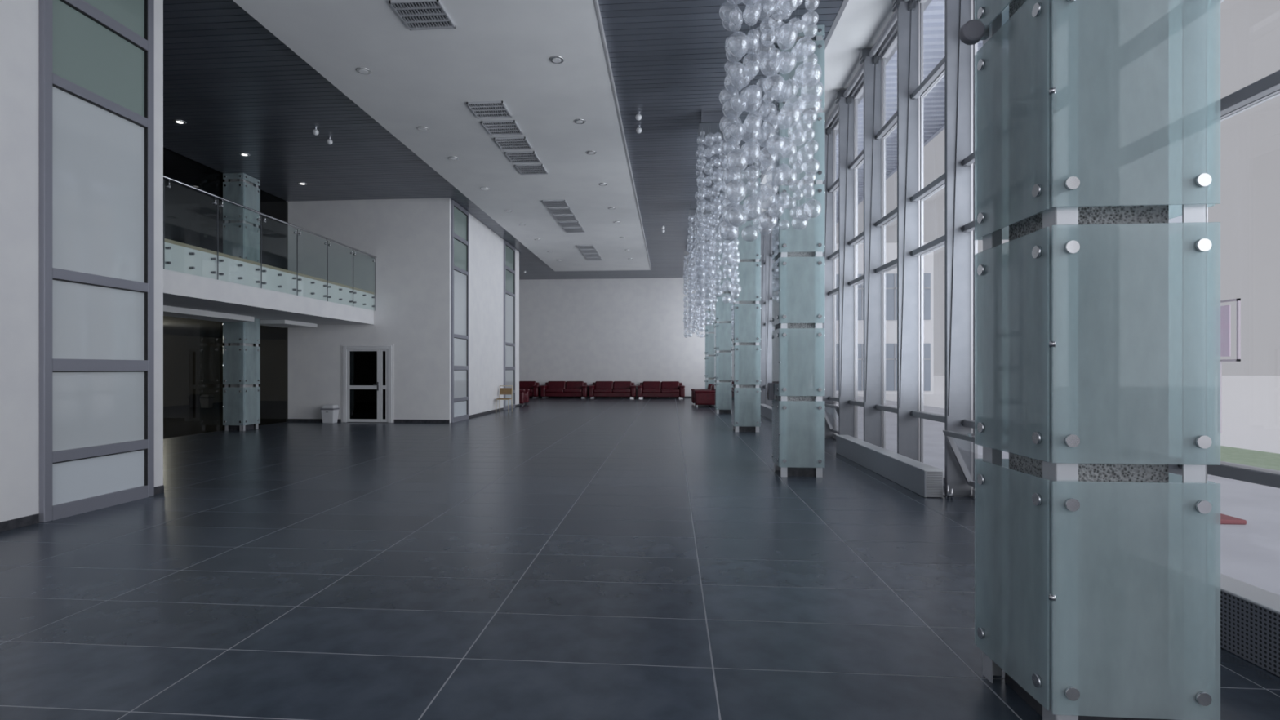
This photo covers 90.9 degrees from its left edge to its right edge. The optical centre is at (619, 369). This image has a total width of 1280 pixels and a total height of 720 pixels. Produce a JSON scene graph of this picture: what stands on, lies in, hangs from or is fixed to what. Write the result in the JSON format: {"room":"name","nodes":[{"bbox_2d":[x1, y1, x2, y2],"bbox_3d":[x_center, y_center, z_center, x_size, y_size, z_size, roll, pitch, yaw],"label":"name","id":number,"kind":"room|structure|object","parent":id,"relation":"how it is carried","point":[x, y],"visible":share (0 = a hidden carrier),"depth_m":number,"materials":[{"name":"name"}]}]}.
{"room":"lobby","nodes":[
{"label":"lobby","id":0,"kind":"room"},
{"bbox_2d":[0,0,163,522],"bbox_3d":[-5.896,-1.608,1.885,0.400,6.050,10.800,0,0,5],"label":"wall","id":1,"kind":"structure","parent":0,"point":[19,19],"depth_m":5.66,"materials":[{"name":"white paint"}]},
{"bbox_2d":[0,513,39,532],"bbox_3d":[-5.746,1.374,1.175,0.015,0.084,9.304,0,0,5],"label":"baseboard","id":2,"kind":"structure","parent":1,"relation":"attached to","point":[15,523],"depth_m":5.64,"materials":[{"name":"stone"}]},
{"bbox_2d":[39,0,154,522],"bbox_3d":[-5.297,-1.543,6.443,0.055,5.920,1.243,0,0,5],"label":"glass panel","id":3,"kind":"object","parent":1,"relation":"attached to","point":[96,57],"visible":1,"depth_m":6.39,"materials":[{"name":"grey glass"}]},
{"bbox_2d":[154,484,164,494],"bbox_3d":[-5.258,1.374,7.166,0.015,0.084,0.164,0,0,5],"label":"baseboard","id":4,"kind":"structure","parent":1,"relation":"attached to","point":[160,489],"depth_m":7.18,"materials":[{"name":"stone"}]},
{"bbox_2d":[163,147,288,439],"bbox_3d":[-9.366,-1.543,12.101,0.045,5.920,9.800,0,0,5],"label":"glass wall","id":5,"kind":"structure","parent":0,"point":[193,352],"depth_m":13.97,"materials":[{"name":"black"}]},
{"bbox_2d":[286,197,519,422],"bbox_3d":[-7.360,-1.608,20.681,6.370,6.050,7.630,0,0,5],"label":"wall","id":6,"kind":"structure","parent":0,"point":[409,239],"depth_m":16.83,"materials":[{"name":"white paint"}]},
{"bbox_2d":[163,238,373,327],"bbox_3d":[-8.143,-1.565,12.010,2.398,0.965,9.778,0,0,5],"label":"balcony","id":7,"kind":"object","parent":6,"relation":"attached to","point":[188,295],"visible":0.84,"depth_m":12.41,"materials":[{"name":"white paint"}]},
{"bbox_2d":[163,175,376,311],"bbox_3d":[-6.889,-2.281,12.107,0.081,1.446,9.341,0,0,5],"label":"glass balustrade","id":8,"kind":"object","parent":7,"relation":"attached to","point":[164,176],"visible":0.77,"depth_m":12.10,"materials":[{"name":"clear glass"}]},
{"bbox_2d":[287,418,341,422],"bbox_3d":[-8.208,1.374,16.915,1.484,0.084,0.015,0,0,5],"label":"baseboard","id":9,"kind":"structure","parent":6,"relation":"attached to","point":[288,420],"depth_m":16.93,"materials":[{"name":"stone"}]},
{"bbox_2d":[341,343,393,422],"bbox_3d":[-6.733,0.369,16.800,1.450,2.095,0.145,0,0,5],"label":"door","id":10,"kind":"structure","parent":6,"relation":"in","point":[366,369],"depth_m":16.81,"materials":[{"name":"white"}]},
{"bbox_2d":[379,349,387,422],"bbox_3d":[-6.277,0.437,16.778,0.232,1.940,0.055,0,0,5],"label":"glass pane","id":11,"kind":"object","parent":10,"relation":"attached to","point":[383,353],"depth_m":16.76,"materials":[{"name":"glass"}]},
{"bbox_2d":[394,419,449,422],"bbox_3d":[-5.248,1.374,16.674,1.504,0.084,0.015,0,0,5],"label":"baseboard","id":12,"kind":"structure","parent":6,"relation":"attached to","point":[395,420],"depth_m":16.66,"materials":[{"name":"stone"}]},
{"bbox_2d":[450,200,468,422],"bbox_3d":[-4.406,-1.543,17.375,0.055,5.920,1.320,0,0,5],"label":"glass panel","id":13,"kind":"object","parent":6,"relation":"attached to","point":[459,215],"visible":1,"depth_m":17.31,"materials":[{"name":"grey"}]},
{"bbox_2d":[468,407,503,418],"bbox_3d":[-4.213,1.374,19.988,0.015,0.084,3.834,0,0,5],"label":"baseboard","id":14,"kind":"structure","parent":6,"relation":"attached to","point":[501,409],"depth_m":19.67,"materials":[{"name":"stone"}]},
{"bbox_2d":[503,240,515,409],"bbox_3d":[-3.974,-1.543,22.678,0.055,5.920,1.440,0,0,5],"label":"glass panel","id":15,"kind":"object","parent":6,"relation":"attached to","point":[508,250],"visible":0.95,"depth_m":22.62,"materials":[{"name":"grey"}]},
{"bbox_2d":[232,0,651,271],"bbox_3d":[-2.032,-4.409,11.904,4.235,0.208,31.400,0,0,5],"label":"ceiling","id":16,"kind":"structure","parent":0,"point":[496,50],"depth_m":9.88,"materials":[{"name":"white paint"}]},
{"bbox_2d":[355,66,371,74],"bbox_3d":[-3.703,-4.305,9.101,0.220,0.016,0.220,0,0,5],"label":"recessed light","id":17,"kind":"object","parent":16,"relation":"in","point":[362,70],"visible":1,"depth_m":9.07,"materials":[{"name":"white metal"}]},
{"bbox_2d":[388,0,455,30],"bbox_3d":[-2.382,-4.297,7.639,0.590,0.030,0.600,0,0,5],"label":"air vent","id":18,"kind":"object","parent":16,"relation":"in","point":[416,15],"visible":1,"depth_m":7.61,"materials":[{"name":"grey metal"}]},
{"bbox_2d":[395,1,449,26],"bbox_3d":[-2.382,-4.310,7.639,0.570,0.004,0.580,0,0,5],"label":"grille","id":19,"kind":"object","parent":18,"relation":"on","point":[411,13],"depth_m":7.60,"materials":[{"name":"grey metal"}]},
{"bbox_2d":[466,100,511,118],"bbox_3d":[-2.154,-4.297,10.439,0.590,0.030,0.600,0,0,5],"label":"air vent","id":20,"kind":"object","parent":16,"relation":"in","point":[482,109],"visible":1,"depth_m":10.40,"materials":[{"name":"grey metal"}]},
{"bbox_2d":[471,103,507,115],"bbox_3d":[-2.154,-4.310,10.439,0.570,0.004,0.580,0,0,5],"label":"grille","id":21,"kind":"object","parent":20,"relation":"on","point":[478,109],"depth_m":10.40,"materials":[{"name":"grey metal"}]},
{"bbox_2d":[481,120,522,135],"bbox_3d":[-2.091,-4.297,11.217,0.590,0.030,0.600,0,0,5],"label":"air vent","id":22,"kind":"object","parent":16,"relation":"in","point":[503,127],"visible":1,"depth_m":11.18,"materials":[{"name":"grey metal"}]},
{"bbox_2d":[485,122,519,133],"bbox_3d":[-2.091,-4.310,11.217,0.570,0.004,0.580,0,0,5],"label":"grille","id":23,"kind":"object","parent":22,"relation":"on","point":[491,127],"depth_m":11.18,"materials":[{"name":"grey metal"}]},
{"bbox_2d":[493,136,532,150],"bbox_3d":[-2.028,-4.297,11.994,0.590,0.030,0.600,0,0,5],"label":"air vent","id":24,"kind":"object","parent":16,"relation":"in","point":[520,143],"visible":1,"depth_m":11.96,"materials":[{"name":"grey metal"}]},
{"bbox_2d":[497,138,527,147],"bbox_3d":[-2.028,-4.310,11.994,0.570,0.004,0.580,0,0,5],"label":"grille","id":25,"kind":"object","parent":24,"relation":"on","point":[503,143],"depth_m":11.96,"materials":[{"name":"grey metal"}]},
{"bbox_2d":[505,151,540,163],"bbox_3d":[-1.964,-4.297,12.772,0.590,0.030,0.600,0,0,5],"label":"air vent","id":26,"kind":"object","parent":16,"relation":"in","point":[525,157],"visible":1,"depth_m":12.73,"materials":[{"name":"grey metal"}]},
{"bbox_2d":[510,152,537,160],"bbox_3d":[-1.964,-4.310,12.772,0.570,0.004,0.580,0,0,5],"label":"grille","id":27,"kind":"object","parent":26,"relation":"on","point":[513,156],"depth_m":12.72,"materials":[{"name":"grey metal"}]},
{"bbox_2d":[514,164,547,174],"bbox_3d":[-1.901,-4.297,13.549,0.590,0.030,0.600,0,0,5],"label":"air vent","id":28,"kind":"object","parent":16,"relation":"in","point":[524,169],"visible":1,"depth_m":13.51,"materials":[{"name":"grey metal"}]},
{"bbox_2d":[542,200,568,207],"bbox_3d":[-1.673,-4.297,16.340,0.590,0.030,0.600,0,0,5],"label":"air vent","id":29,"kind":"object","parent":16,"relation":"in","point":[548,203],"visible":1,"depth_m":16.30,"materials":[{"name":"grey metal"}]},
{"bbox_2d":[548,55,564,63],"bbox_3d":[-0.881,-4.305,8.771,0.220,0.016,0.220,0,0,5],"label":"recessed light","id":30,"kind":"object","parent":16,"relation":"in","point":[554,59],"visible":1,"depth_m":8.75,"materials":[{"name":"white metal"}]},
{"bbox_2d":[547,207,573,214],"bbox_3d":[-1.610,-4.297,17.117,0.590,0.030,0.600,0,0,5],"label":"air vent","id":31,"kind":"object","parent":16,"relation":"in","point":[563,211],"visible":1,"depth_m":17.08,"materials":[{"name":"grey"}]},
{"bbox_2d":[553,214,577,221],"bbox_3d":[-1.547,-4.297,17.895,0.590,0.030,0.600,0,0,5],"label":"air vent","id":32,"kind":"object","parent":16,"relation":"in","point":[558,217],"visible":1,"depth_m":17.88,"materials":[{"name":"grey"}]},
{"bbox_2d":[558,221,581,226],"bbox_3d":[-1.484,-4.297,18.672,0.590,0.030,0.600,0,0,5],"label":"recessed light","id":33,"kind":"object","parent":16,"relation":"in","point":[563,224],"visible":1,"depth_m":18.62,"materials":[{"name":"grey"}]},
{"bbox_2d":[563,226,584,232],"bbox_3d":[-1.420,-4.297,19.450,0.590,0.030,0.600,0,0,5],"label":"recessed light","id":34,"kind":"object","parent":16,"relation":"in","point":[580,229],"visible":1,"depth_m":19.43,"materials":[{"name":"grey"}]},
{"bbox_2d":[576,244,595,249],"bbox_3d":[-1.198,-4.297,22.171,0.590,0.030,0.600,0,0,5],"label":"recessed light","id":35,"kind":"object","parent":16,"relation":"in","point":[580,246],"visible":1,"depth_m":22.11,"materials":[{"name":"grey"}]},
{"bbox_2d":[582,253,599,257],"bbox_3d":[-1.072,-4.297,23.725,0.590,0.030,0.600,0,0,5],"label":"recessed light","id":36,"kind":"object","parent":16,"relation":"in","point":[585,255],"visible":1,"depth_m":23.68,"materials":[{"name":"grey"}]},
{"bbox_2d":[163,0,843,279],"bbox_3d":[-7.497,-4.648,14.381,21.520,0.270,35.450,0,0,5],"label":"ceiling","id":37,"kind":"structure","parent":0,"point":[237,87],"depth_m":11.10,"materials":[{"name":"black metal"}]},
{"bbox_2d":[683,244,705,336],"bbox_3d":[2.708,-2.836,23.126,0.811,3.353,0.841,0,0,5],"label":"chandelier","id":38,"kind":"object","parent":37,"relation":"hanging from","point":[687,250],"visible":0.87,"depth_m":23.03,"materials":[{"name":"clear glass"}]},
{"bbox_2d":[687,200,715,328],"bbox_3d":[2.221,-2.822,17.187,0.813,3.381,0.829,0,0,5],"label":"chandelier","id":39,"kind":"object","parent":37,"relation":"hanging from","point":[693,211],"visible":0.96,"depth_m":17.05,"materials":[{"name":"clear glass"}]},
{"bbox_2d":[693,109,741,305],"bbox_3d":[1.737,-2.821,11.262,0.844,3.384,0.853,0,0,5],"label":"chandelier","id":40,"kind":"object","parent":37,"relation":"hanging from","point":[708,125],"visible":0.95,"depth_m":11.12,"materials":[{"name":"clear glass"}]},
{"bbox_2d":[718,0,823,241],"bbox_3d":[1.260,-2.822,5.338,0.829,3.382,0.829,0,0,5],"label":"chandelier","id":41,"kind":"object","parent":37,"relation":"hanging from","point":[769,1],"visible":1,"depth_m":5.30,"materials":[{"name":"clear glass"}]},
{"bbox_2d":[519,277,705,398],"bbox_3d":[-1.889,-2.008,31.606,15.900,6.850,0.204,0,0,5],"label":"wall","id":42,"kind":"structure","parent":0,"point":[589,331],"depth_m":31.39,"materials":[{"name":"white paint"}]},
{"bbox_2d":[528,395,691,398],"bbox_3d":[-1.998,1.374,31.509,14.894,0.084,0.015,0,0,5],"label":"baseboard","id":43,"kind":"structure","parent":42,"relation":"attached to","point":[685,397],"depth_m":31.31,"materials":[{"name":"stone"}]},
{"bbox_2d":[760,0,848,182],"bbox_3d":[3.229,-4.821,13.407,0.060,0.625,35.250,0,0,5],"label":"trim","id":44,"kind":"structure","parent":42,"relation":"attached to","point":[842,6],"depth_m":8.38,"materials":[{"name":"grey"}]},
{"bbox_2d":[761,0,909,226],"bbox_3d":[4.266,-5.003,13.323,0.090,0.090,35.250,0,0,5],"label":"trim","id":45,"kind":"structure","parent":42,"relation":"attached to","point":[893,20],"depth_m":10.46,"materials":[{"name":"grey metal"}]},
{"bbox_2d":[764,0,932,226],"bbox_3d":[4.475,-5.053,13.306,0.240,0.160,35.250,0,0,5],"label":"trim","id":46,"kind":"structure","parent":42,"relation":"attached to","point":[892,33],"depth_m":9.95,"materials":[{"name":"grey"}]},
{"bbox_2d":[815,430,1008,513],"bbox_3d":[4.495,1.417,13.304,0.200,0.040,35.250,0,0,5],"label":"trim","id":47,"kind":"structure","parent":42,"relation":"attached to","point":[971,495],"depth_m":6.81,"materials":[{"name":"grey metal"}]},
{"bbox_2d":[815,129,834,436],"bbox_3d":[4.322,-1.788,13.761,0.420,6.370,1.466,0,0,5],"label":"window","id":48,"kind":"structure","parent":47,"relation":"on","point":[833,130],"depth_m":13.07,"materials":[{"name":"grey metal"}]},
{"bbox_2d":[822,97,855,438],"bbox_3d":[4.200,-1.788,12.266,0.420,6.370,1.466,0,0,5],"label":"window","id":49,"kind":"structure","parent":47,"relation":"on","point":[834,187],"depth_m":12.62,"materials":[{"name":"grey metal"}]},
{"bbox_2d":[848,57,882,447],"bbox_3d":[4.197,-1.788,10.762,0.182,6.370,1.466,0,0,5],"label":"window","id":50,"kind":"structure","parent":47,"relation":"on","point":[858,162],"depth_m":11.45,"materials":[{"name":"grey metal"}]},
{"bbox_2d":[874,3,919,461],"bbox_3d":[4.075,-1.788,9.267,0.182,6.370,1.466,0,0,5],"label":"window","id":51,"kind":"structure","parent":47,"relation":"on","point":[887,128],"depth_m":9.80,"materials":[{"name":"grey metal"}]},
{"bbox_2d":[910,0,973,493],"bbox_3d":[3.953,-1.788,7.772,0.182,6.370,1.466,0,0,5],"label":"window","id":52,"kind":"structure","parent":47,"relation":"on","point":[926,86],"depth_m":8.01,"materials":[{"name":"grey metal"}]},
{"bbox_2d":[942,0,1008,511],"bbox_3d":[3.713,-1.788,6.286,0.420,6.370,1.466,0,0,5],"label":"window","id":53,"kind":"structure","parent":47,"relation":"on","point":[975,157],"depth_m":6.97,"materials":[{"name":"grey metal"}]},
{"bbox_2d":[1177,0,1279,568],"bbox_3d":[3.588,-1.788,3.287,0.182,6.370,1.466,0,0,5],"label":"window","id":54,"kind":"structure","parent":47,"relation":"on","point":[1260,91],"depth_m":3.61,"materials":[{"name":"grey metal"}]},
{"bbox_2d":[0,397,1279,719],"bbox_3d":[-6.808,1.542,14.341,22.900,0.250,35.481,0,0,5],"label":"floor","id":55,"kind":"structure","parent":0,"point":[548,558],"depth_m":4.11,"materials":[{"name":"grey tile"}]},
{"bbox_2d":[222,173,260,431],"bbox_3d":[-8.852,-1.556,14.748,0.524,5.945,0.624,0,0,5],"label":"column","id":56,"kind":"structure","parent":55,"relation":"on","point":[241,416],"depth_m":14.56,"materials":[{"name":"glass"}]},
{"bbox_2d":[320,404,339,423],"bbox_3d":[-7.655,1.177,16.624,0.366,0.480,0.301,0,0,5],"label":"waste bin","id":57,"kind":"object","parent":55,"relation":"on","point":[329,412],"visible":1,"depth_m":16.50,"materials":[{"name":"white plastic"}]},
{"bbox_2d":[495,385,512,412],"bbox_3d":[-3.840,0.980,20.918,0.453,0.875,0.514,0,0,5],"label":"chair","id":58,"kind":"object","parent":55,"relation":"on","point":[502,390],"visible":1,"depth_m":21.11,"materials":[{"name":"beige"}]},
{"bbox_2d":[519,388,529,405],"bbox_3d":[-4.130,1.002,24.918,0.920,0.830,1.020,0,0,5],"label":"armchair","id":59,"kind":"object","parent":55,"relation":"on","point":[523,393],"visible":0.3,"depth_m":24.54,"materials":[{"name":"red leather"}]},
{"bbox_2d":[519,381,540,398],"bbox_3d":[-5.105,1.002,31.178,2.300,0.830,0.920,0,0,5],"label":"sofa","id":60,"kind":"object","parent":55,"relation":"on","point":[534,387],"visible":0.39,"depth_m":31.26,"materials":[{"name":"red leather"}]},
{"bbox_2d":[519,381,536,388],"bbox_3d":[-4.634,0.792,31.412,0.888,0.410,0.274,0,0,5],"label":"cushion","id":61,"kind":"object","parent":60,"relation":"on","point":[522,384],"depth_m":31.31,"materials":[{"name":"red leather"}]},
{"bbox_2d":[540,381,588,398],"bbox_3d":[-2.713,1.002,30.983,2.300,0.830,0.920,0,0,5],"label":"sofa","id":62,"kind":"object","parent":55,"relation":"on","point":[551,388],"visible":1,"depth_m":30.66,"materials":[{"name":"red leather"}]},
{"bbox_2d":[545,388,564,392],"bbox_3d":[-3.169,1.052,30.924,0.888,0.170,0.670,0,0,5],"label":"seat cushion","id":63,"kind":"object","parent":62,"relation":"on","point":[547,390],"depth_m":30.60,"materials":[{"name":"red leather"}]},
{"bbox_2d":[547,381,565,389],"bbox_3d":[-3.139,0.792,31.290,0.888,0.410,0.274,0,0,5],"label":"cushion","id":64,"kind":"object","parent":62,"relation":"on","point":[551,384],"depth_m":31.19,"materials":[{"name":"red leather"}]},
{"bbox_2d":[563,388,582,392],"bbox_3d":[-2.272,1.052,30.851,0.888,0.170,0.670,0,0,5],"label":"seat cushion","id":65,"kind":"object","parent":62,"relation":"on","point":[565,390],"depth_m":30.53,"materials":[{"name":"red leather"}]},
{"bbox_2d":[565,381,583,388],"bbox_3d":[-2.242,0.792,31.217,0.888,0.410,0.274,0,0,5],"label":"cushion","id":66,"kind":"object","parent":62,"relation":"on","point":[569,384],"depth_m":31.12,"materials":[{"name":"red leather"}]},
{"bbox_2d":[588,381,636,398],"bbox_3d":[-0.351,1.002,30.790,2.300,0.830,0.920,0,0,5],"label":"sofa","id":67,"kind":"object","parent":55,"relation":"on","point":[598,388],"visible":1,"depth_m":30.46,"materials":[{"name":"red leather"}]},
{"bbox_2d":[595,381,613,389],"bbox_3d":[-0.777,0.792,31.097,0.888,0.410,0.274,0,0,5],"label":"cushion","id":68,"kind":"object","parent":67,"relation":"on","point":[598,384],"depth_m":30.99,"materials":[{"name":"red leather"}]},
{"bbox_2d":[613,381,631,389],"bbox_3d":[0.120,0.792,31.024,0.888,0.410,0.274,0,0,5],"label":"cushion","id":69,"kind":"object","parent":67,"relation":"on","point":[616,384],"depth_m":30.93,"materials":[{"name":"red leather"}]},
{"bbox_2d":[636,381,684,399],"bbox_3d":[1.992,1.002,30.599,2.300,0.830,0.920,0,0,5],"label":"sofa","id":70,"kind":"object","parent":55,"relation":"on","point":[646,388],"visible":1,"depth_m":30.27,"materials":[{"name":"red leather"}]},
{"bbox_2d":[642,381,661,389],"bbox_3d":[1.565,0.792,30.906,0.888,0.410,0.274,0,0,5],"label":"cushion","id":71,"kind":"object","parent":70,"relation":"on","point":[646,384],"depth_m":30.81,"materials":[{"name":"red leather"}]},
{"bbox_2d":[661,381,679,389],"bbox_3d":[2.462,0.792,30.833,0.888,0.410,0.274,0,0,5],"label":"cushion","id":72,"kind":"object","parent":70,"relation":"on","point":[664,384],"depth_m":30.74,"materials":[{"name":"red leather"}]},
{"bbox_2d":[661,389,679,393],"bbox_3d":[2.432,1.052,30.468,0.888,0.170,0.670,0,0,5],"label":"seat cushion","id":73,"kind":"object","parent":70,"relation":"on","point":[663,391],"depth_m":30.15,"materials":[{"name":"red leather"}]},
{"bbox_2d":[691,383,713,405],"bbox_3d":[3.315,1.002,25.164,0.920,0.830,1.020,0,0,5],"label":"armchair","id":74,"kind":"object","parent":55,"relation":"on","point":[709,384],"visible":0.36,"depth_m":24.90,"materials":[{"name":"red leather"}]},
{"bbox_2d":[693,384,714,407],"bbox_3d":[3.281,1.002,24.013,0.920,0.830,1.020,0,0,5],"label":"armchair","id":75,"kind":"object","parent":55,"relation":"on","point":[701,397],"visible":0.66,"depth_m":23.53,"materials":[{"name":"red leather"}]},
{"bbox_2d":[704,260,715,388],"bbox_3d":[3.861,-1.556,26.349,0.614,5.945,0.634,0,0,5],"label":"column","id":76,"kind":"structure","parent":55,"relation":"on","point":[709,351],"depth_m":26.15,"materials":[{"name":"teal"}]},
{"bbox_2d":[714,227,733,413],"bbox_3d":[3.377,-1.556,20.418,0.614,5.945,0.634,0,0,5],"label":"column","id":77,"kind":"structure","parent":55,"relation":"on","point":[722,313],"depth_m":20.22,"materials":[{"name":"teal glass"}]},
{"bbox_2d":[731,168,760,431],"bbox_3d":[2.894,-1.556,14.488,0.614,5.945,0.634,0,0,5],"label":"column","id":78,"kind":"structure","parent":55,"relation":"on","point":[746,311],"depth_m":14.28,"materials":[{"name":"teal glass"}]},
{"bbox_2d":[759,222,765,404],"bbox_3d":[4.979,-1.843,22.013,0.310,6.520,0.190,0,0,5],"label":"steel post","id":79,"kind":"object","parent":55,"relation":"on","point":[762,260],"visible":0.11,"depth_m":21.97,"materials":[{"name":"grey metal"}]},
{"bbox_2d":[760,404,773,421],"bbox_3d":[4.396,1.262,18.452,0.204,0.301,3.704,0,0,5],"label":"radiator","id":80,"kind":"object","parent":55,"relation":"on","point":[766,411],"visible":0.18,"depth_m":18.41,"materials":[{"name":"grey metal"}]},
{"bbox_2d":[764,212,773,406],"bbox_3d":[4.857,-1.843,20.518,0.310,6.520,0.190,0,0,5],"label":"steel post","id":81,"kind":"object","parent":55,"relation":"on","point":[769,237],"visible":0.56,"depth_m":20.48,"materials":[{"name":"grey metal"}]},
{"bbox_2d":[771,200,773,407],"bbox_3d":[4.736,-1.843,19.023,0.310,6.520,0.190,0,0,5],"label":"steel post","id":82,"kind":"object","parent":55,"relation":"on","point":[773,200],"visible":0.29,"depth_m":18.98,"materials":[{"name":"grey metal"}]},
{"bbox_2d":[771,25,825,477],"bbox_3d":[2.411,-1.556,8.557,0.614,5.945,0.634,0,0,5],"label":"column","id":83,"kind":"structure","parent":55,"relation":"on","point":[794,252],"depth_m":8.35,"materials":[{"name":"teal"}]},
{"bbox_2d":[767,382,773,399],"bbox_3d":[2.093,0.309,8.759,0.074,0.235,0.120,0,0,5],"label":"junction box","id":84,"kind":"object","parent":83,"relation":"attached to","point":[771,385],"visible":1,"depth_m":8.70,"materials":[{"name":"grey metal"}]},
{"bbox_2d":[815,152,816,430],"bbox_3d":[4.370,-1.843,14.538,0.310,6.520,0.190,0,0,5],"label":"steel post","id":85,"kind":"object","parent":55,"relation":"on","point":[815,153],"visible":0.04,"depth_m":14.48,"materials":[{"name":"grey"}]},
{"bbox_2d":[822,121,832,438],"bbox_3d":[4.248,-1.843,13.043,0.310,6.520,0.190,0,0,5],"label":"steel post","id":86,"kind":"object","parent":55,"relation":"on","point":[827,133],"visible":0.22,"depth_m":12.99,"materials":[{"name":"grey metal"}]},
{"bbox_2d":[835,89,853,436],"bbox_3d":[4.127,-1.843,11.548,0.310,6.520,0.190,0,0,5],"label":"steel post","id":87,"kind":"object","parent":55,"relation":"on","point":[846,105],"visible":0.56,"depth_m":11.50,"materials":[{"name":"grey"}]},
{"bbox_2d":[859,48,881,447],"bbox_3d":[4.005,-1.843,10.053,0.310,6.520,0.190,0,0,5],"label":"steel post","id":88,"kind":"object","parent":55,"relation":"on","point":[872,65],"visible":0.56,"depth_m":10.01,"materials":[{"name":"grey metal"}]},
{"bbox_2d":[835,435,943,497],"bbox_3d":[3.610,1.262,8.809,0.204,0.301,3.754,0,0,5],"label":"radiator","id":89,"kind":"object","parent":55,"relation":"on","point":[925,480],"visible":1,"depth_m":7.92,"materials":[{"name":"grey metal"}]},
{"bbox_2d":[925,471,942,497],"bbox_3d":[3.466,1.268,6.944,0.186,0.291,0.014,0,0,5],"label":"grille","id":90,"kind":"object","parent":89,"relation":"attached to","point":[934,479],"depth_m":6.94,"materials":[{"name":"silver metal"}]},
{"bbox_2d":[891,0,918,461],"bbox_3d":[3.883,-1.843,8.558,0.310,6.520,0.190,0,0,5],"label":"steel post","id":91,"kind":"object","parent":55,"relation":"on","point":[907,12],"visible":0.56,"depth_m":8.51,"materials":[{"name":"grey metal"}]},
{"bbox_2d":[946,484,954,499],"bbox_3d":[3.588,1.337,6.851,0.070,0.160,0.040,0,0,5],"label":"pipes","id":92,"kind":"object","parent":55,"relation":"on","point":[948,495],"visible":1,"depth_m":6.84,"materials":[{"name":"silver metal"}]},
{"bbox_2d":[942,0,970,497],"bbox_3d":[3.761,-1.843,7.063,0.310,6.520,0.190,0,0,5],"label":"steel post","id":93,"kind":"object","parent":55,"relation":"on","point":[957,12],"visible":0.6,"depth_m":7.02,"materials":[{"name":"grey metal"}]},
{"bbox_2d":[975,0,1214,719],"bbox_3d":[1.928,-1.556,2.627,0.614,5.945,0.634,0,0,5],"label":"column","id":94,"kind":"structure","parent":55,"relation":"on","point":[1090,331],"depth_m":2.42,"materials":[{"name":"glass"}]},
{"bbox_2d":[959,19,989,44],"bbox_3d":[1.587,-1.513,2.823,0.118,0.102,0.045,0,0,5],"label":"spotlight","id":95,"kind":"object","parent":94,"relation":"attached to","point":[973,31],"visible":1,"depth_m":2.80,"materials":[{"name":"grey metal"}]},
{"bbox_2d":[1168,0,1182,559],"bbox_3d":[3.517,-1.843,4.073,0.310,6.520,0.190,0,0,5],"label":"steel post","id":96,"kind":"object","parent":55,"relation":"on","point":[1175,40],"visible":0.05,"depth_m":4.03,"materials":[{"name":"grey metal"}]},
{"bbox_2d":[1168,554,1279,676],"bbox_3d":[3.123,1.262,2.829,0.204,0.301,3.754,0,0,5],"label":"radiator","id":97,"kind":"object","parent":55,"relation":"on","point":[1243,619],"visible":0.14,"depth_m":3.12,"materials":[{"name":"white metal"}]},
{"bbox_2d":[759,0,894,222],"bbox_3d":[3.927,-5.233,13.350,1.340,0.200,35.250,0,0,5],"label":"ceiling","id":98,"kind":"structure","parent":0,"point":[861,23],"depth_m":10.01,"materials":[{"name":"white paint"}]},
{"label":"outside","id":99,"kind":"structure","parent":0,"visible":0},
{"bbox_2d":[933,375,1279,378],"bbox_3d":[54.708,1.802,55.741,220.000,0.230,240.000,0,0,5],"label":"ground","id":100,"kind":"structure","parent":99,"point":[935,376],"depth_m":143.60,"materials":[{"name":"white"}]},
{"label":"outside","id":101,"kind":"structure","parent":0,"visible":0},
{"bbox_2d":[835,0,1008,223],"bbox_3d":[5.722,-5.153,13.580,2.160,0.260,40.000,0,0,5],"label":"building","id":102,"kind":"structure","parent":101,"point":[934,14],"depth_m":11.38,"materials":[{"name":"silver metal"}]},
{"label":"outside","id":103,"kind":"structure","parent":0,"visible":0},
{"bbox_2d":[857,377,1279,453],"bbox_3d":[57.960,1.602,30.393,89.400,0.170,150.000,0,0,5],"label":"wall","id":104,"kind":"structure","parent":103,"point":[1251,407],"depth_m":24.87,"materials":[{"name":"white paint"}]},
{"bbox_2d":[835,242,933,394],"bbox_3d":[15.942,-3.133,44.813,7.500,9.300,12.080,0,0,5],"label":"building","id":105,"kind":"structure","parent":104,"relation":"on","point":[891,248],"depth_m":38.73,"materials":[{"name":"white"}]},
{"bbox_2d":[1208,297,1240,433],"bbox_3d":[14.314,-0.058,15.288,0.050,3.150,1.600,0,0,5],"label":"notice board","id":106,"kind":"object","parent":104,"relation":"on","point":[1219,317],"visible":0.56,"depth_m":14.99,"materials":[{"name":"grey"}]},
{"bbox_2d":[1208,305,1230,356],"bbox_3d":[14.321,-0.903,15.313,0.020,1.200,1.150,0,0,5],"label":"poster","id":107,"kind":"object","parent":106,"relation":"attached to","point":[1219,317],"depth_m":15.02,"materials":[{"name":"paper"}]},
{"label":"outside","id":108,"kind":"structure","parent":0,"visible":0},
{"bbox_2d":[835,393,1279,595],"bbox_3d":[9.869,1.602,34.312,7.100,0.170,150.000,0,0,5],"label":"pavement","id":109,"kind":"structure","parent":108,"point":[1249,553],"depth_m":6.65,"materials":[{"name":"grey concrete"}]},
{"bbox_2d":[1208,513,1246,524],"bbox_3d":[5.907,1.494,6.311,0.450,0.045,0.300,0,0,5],"label":"slab","id":110,"kind":"object","parent":109,"relation":"on","point":[1213,518],"visible":0.52,"depth_m":6.17,"materials":[{"name":"red paint"}]},
{"bbox_2d":[1208,444,1279,471],"bbox_3d":[9.923,1.497,2.954,1.900,0.040,19.500,0,0,5],"label":"lawn","id":111,"kind":"structure","parent":109,"relation":"on","point":[1264,460],"depth_m":10.65,"materials":[{"name":"green plant"}]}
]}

